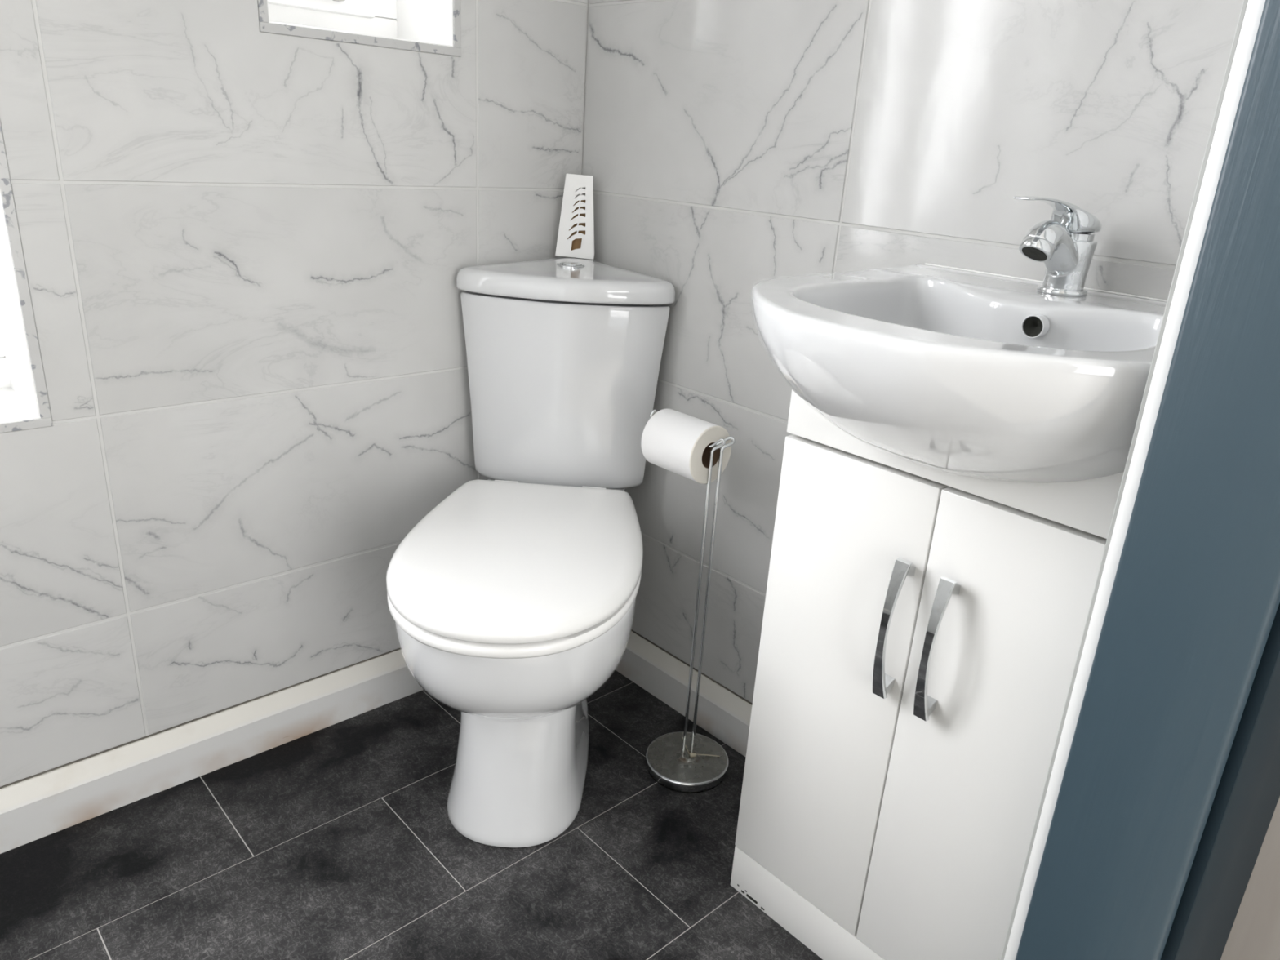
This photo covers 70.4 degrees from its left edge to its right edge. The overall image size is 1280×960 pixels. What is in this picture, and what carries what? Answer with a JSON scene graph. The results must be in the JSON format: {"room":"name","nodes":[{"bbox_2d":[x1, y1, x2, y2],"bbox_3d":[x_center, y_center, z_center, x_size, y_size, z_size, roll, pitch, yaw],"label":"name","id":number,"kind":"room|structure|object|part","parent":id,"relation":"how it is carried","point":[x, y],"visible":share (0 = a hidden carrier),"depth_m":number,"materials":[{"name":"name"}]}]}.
{"room":"bathroom","nodes":[
{"label":"bathroom","id":0,"kind":"room"},
{"bbox_2d":[0,0,587,786],"bbox_3d":[-0.986,-0.561,0.939,2.200,2.270,0.250,-15,27,-40],"label":"wall","id":1,"kind":"structure","parent":0,"point":[245,248],"depth_m":1.33,"materials":[{"name":"tile"}]},
{"bbox_2d":[0,192,39,423],"bbox_3d":[-1.154,-0.578,0.749,0.919,1.191,0.230,-15,27,-40],"label":"window","id":2,"kind":"structure","parent":1,"relation":"in","point":[18,397],"depth_m":1.18,"materials":[{"name":"white plastic"}]},
{"bbox_3d":[-1.211,-0.604,0.806,0.913,1.184,0.060,-15,27,-40],"label":"frame","id":3,"kind":"part","parent":2,"relation":"part of","materials":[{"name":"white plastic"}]},
{"bbox_2d":[0,122,53,432],"bbox_3d":[-1.076,-0.544,0.671,0.937,1.208,0.004,-15,27,-40],"label":"trim","id":4,"kind":"structure","parent":1,"relation":"attached to","point":[45,420],"depth_m":1.12,"materials":[{"name":"white tile"}]},
{"bbox_2d":[0,648,423,853],"bbox_3d":[-0.962,0.496,1.230,2.200,0.094,0.022,-15,27,-40],"label":"baseboard","id":5,"kind":"structure","parent":1,"relation":"attached to","point":[36,806],"depth_m":1.44,"materials":[{"name":"beige paint"}]},
{"bbox_2d":[257,0,460,56],"bbox_3d":[-0.383,-0.807,1.248,0.310,0.377,0.004,-15,27,-40],"label":"trim","id":6,"kind":"structure","parent":1,"relation":"attached to","point":[264,26],"depth_m":1.31,"materials":[{"name":"white tile"}]},
{"bbox_2d":[266,0,453,47],"bbox_3d":[-0.461,-0.840,1.326,0.292,0.360,0.230,-15,27,-40],"label":"window","id":7,"kind":"structure","parent":1,"relation":"in","point":[423,21],"depth_m":1.43,"materials":[{"name":"white plastic"}]},
{"bbox_3d":[-0.503,-0.860,1.369,0.196,0.271,0.042,-15,27,-40],"label":"sash","id":8,"kind":"part","parent":7,"relation":"part of","materials":[{"name":"white plastic"}]},
{"bbox_3d":[-0.518,-0.866,1.383,0.286,0.353,0.060,-15,27,-40],"label":"frame","id":9,"kind":"part","parent":7,"relation":"part of","materials":[{"name":"white plastic"}]},
{"bbox_2d":[0,670,822,959],"bbox_3d":[-0.554,0.745,0.843,2.200,0.050,1.240,-15,27,-40],"label":"floor","id":10,"kind":"structure","parent":0,"point":[340,841],"depth_m":1.30,"materials":[{"name":"grey tile"}]},
{"bbox_2d":[386,256,675,847],"bbox_3d":[-0.167,0.090,1.450,0.371,0.796,0.766,6,21,5],"label":"toilet","id":11,"kind":"object","parent":10,"relation":"on","point":[512,602],"visible":0.99,"depth_m":1.36,"materials":[{"name":"white ceramic"}]},
{"bbox_3d":[-0.171,0.122,1.316,0.346,0.018,0.492,4,21,1],"label":"seat","id":12,"kind":"part","parent":11,"relation":"part of","materials":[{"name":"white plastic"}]},
{"bbox_3d":[-0.169,0.096,1.306,0.347,0.030,0.493,4,21,1],"label":"seat lid","id":13,"kind":"part","parent":11,"relation":"part of","materials":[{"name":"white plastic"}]},
{"bbox_3d":[-0.123,-0.330,1.507,0.272,0.048,0.272,-15,27,-40],"label":"cistern lid","id":14,"kind":"part","parent":11,"relation":"part of","materials":[{"name":"white ceramic"}]},
{"bbox_2d":[555,173,594,259],"bbox_3d":[-0.112,-0.467,1.605,0.070,0.142,0.026,4,21,1],"label":"air freshener","id":15,"kind":"object","parent":11,"relation":"on","point":[575,237],"visible":1,"depth_m":1.60,"materials":[{"name":"white plastic"}]},
{"bbox_3d":[-0.137,-0.469,1.604,0.012,0.139,0.027,11,22,18],"label":"panel","id":16,"kind":"part","parent":15,"relation":"part of","materials":[{"name":"white plastic"}]},
{"bbox_3d":[-0.111,-0.470,1.615,0.053,0.137,0.003,4,21,1],"label":"panel","id":17,"kind":"part","parent":15,"relation":"part of","materials":[{"name":"white plastic"}]},
{"bbox_3d":[-0.085,-0.464,1.603,0.008,0.138,0.025,-1,21,-13],"label":"panel","id":18,"kind":"part","parent":15,"relation":"part of","materials":[{"name":"white plastic"}]},
{"bbox_2d":[645,409,735,793],"bbox_3d":[0.074,0.201,1.475,0.143,0.602,0.213,-15,27,-40],"label":"stand","id":19,"kind":"object","parent":10,"relation":"on","point":[684,761],"visible":0.81,"depth_m":1.51,"materials":[{"name":"silver metal"}]},
{"bbox_2d":[640,408,731,484],"bbox_3d":[0.071,-0.053,1.397,0.091,0.091,0.108,-15,27,-40],"label":"toilet roll","id":20,"kind":"object","parent":19,"relation":"hanging from","point":[673,441],"visible":0.98,"depth_m":1.36,"materials":[{"name":"white paper"}]},
{"bbox_3d":[0.081,0.471,1.549,0.033,0.002,0.033,-15,27,-40],"label":"plate","id":21,"kind":"part","parent":19,"relation":"part of","materials":[{"name":"silver metal"}]},
{"bbox_2d":[730,389,1124,959],"bbox_3d":[0.374,0.252,1.108,0.292,0.800,0.406,-15,27,-40],"label":"vanity cabinet","id":22,"kind":"object","parent":10,"relation":"on","point":[922,628],"visible":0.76,"depth_m":1.02,"materials":[{"name":"white wood"}]},
{"bbox_3d":[0.228,0.262,1.117,0.018,0.610,0.203,-15,27,-40],"label":"door","id":23,"kind":"part","parent":22,"relation":"part of","materials":[{"name":"white wood"}]},
{"bbox_3d":[0.275,0.165,0.995,0.034,0.167,0.016,-15,27,-40],"label":"handle","id":24,"kind":"part","parent":22,"relation":"part of","materials":[{"name":"silver metal"}]},
{"bbox_3d":[0.311,0.181,0.959,0.034,0.167,0.016,-15,27,-40],"label":"handle","id":25,"kind":"part","parent":22,"relation":"part of","materials":[{"name":"silver metal"}]},
{"bbox_3d":[0.319,-0.048,0.921,0.018,0.106,0.406,-15,27,-40],"label":"panel","id":26,"kind":"part","parent":22,"relation":"part of","materials":[{"name":"white wood"}]},
{"bbox_2d":[751,263,1166,482],"bbox_3d":[0.335,-0.086,0.936,0.444,0.198,0.479,-15,27,-40],"label":"washbasin","id":27,"kind":"object","parent":22,"relation":"in","point":[973,375],"visible":0.85,"depth_m":0.79,"materials":[{"name":"white ceramic"}]},
{"bbox_2d":[1013,195,1102,297],"bbox_3d":[0.438,-0.247,0.962,0.140,0.101,0.051,-14,27,-38],"label":"mixer tap","id":28,"kind":"object","parent":27,"relation":"on","point":[1066,246],"visible":1,"depth_m":0.96,"materials":[{"name":"silver metal"}]},
{"bbox_3d":[0.439,-0.277,0.948,0.136,0.036,0.046,-15,27,-40],"label":"lever","id":29,"kind":"part","parent":28,"relation":"part of","materials":[{"name":"silver metal"}]},
{"bbox_3d":[0.366,0.323,0.979,0.018,0.610,0.201,-15,27,-40],"label":"door","id":30,"kind":"part","parent":22,"relation":"part of","materials":[{"name":"white wood"}]},
{"bbox_2d":[581,0,1279,959],"bbox_3d":[1.049,-0.290,0.574,0.286,2.270,3.650,-15,27,-40],"label":"wall","id":31,"kind":"structure","parent":0,"point":[730,146],"depth_m":1.25,"materials":[{"name":"tile"}]},
{"bbox_2d":[615,629,752,757],"bbox_3d":[0.083,0.390,1.696,0.022,0.094,0.696,-15,27,-40],"label":"baseboard","id":32,"kind":"structure","parent":31,"relation":"attached to","point":[722,713],"depth_m":1.68,"materials":[{"name":"beige paint"}]},
{"bbox_2d":[924,262,1167,302],"bbox_3d":[0.509,-0.219,1.039,0.004,0.003,0.412,-15,27,-40],"label":"trim","id":33,"kind":"structure","parent":31,"relation":"attached to","point":[926,264],"depth_m":1.08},
{"bbox_3d":[0.571,-0.354,0.661,0.352,2.270,0.131,-15,27,-40],"label":"wall","id":34,"kind":"structure","parent":0,"visible":0},
{"bbox_2d":[1000,0,1265,959],"bbox_3d":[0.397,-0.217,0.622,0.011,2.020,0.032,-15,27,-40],"label":"trim","id":35,"kind":"structure","parent":34,"relation":"attached to","point":[1254,11],"depth_m":0.69,"materials":[{"name":"white paint"}]},
{"bbox_2d":[1015,0,1279,959],"bbox_3d":[0.561,-0.233,0.693,0.372,2.020,0.124,-15,27,-40],"label":"door","id":36,"kind":"structure","parent":34,"relation":"in","point":[1194,599],"depth_m":0.67,"materials":[{"name":"blue paint"}]},
{"bbox_2d":[1160,602,1279,959],"bbox_3d":[0.588,-0.213,0.645,0.302,2.020,0.032,-15,27,-40],"label":"trim","id":37,"kind":"structure","parent":34,"relation":"attached to","point":[1247,795],"depth_m":0.75,"materials":[{"name":"blue paint"}]}
]}

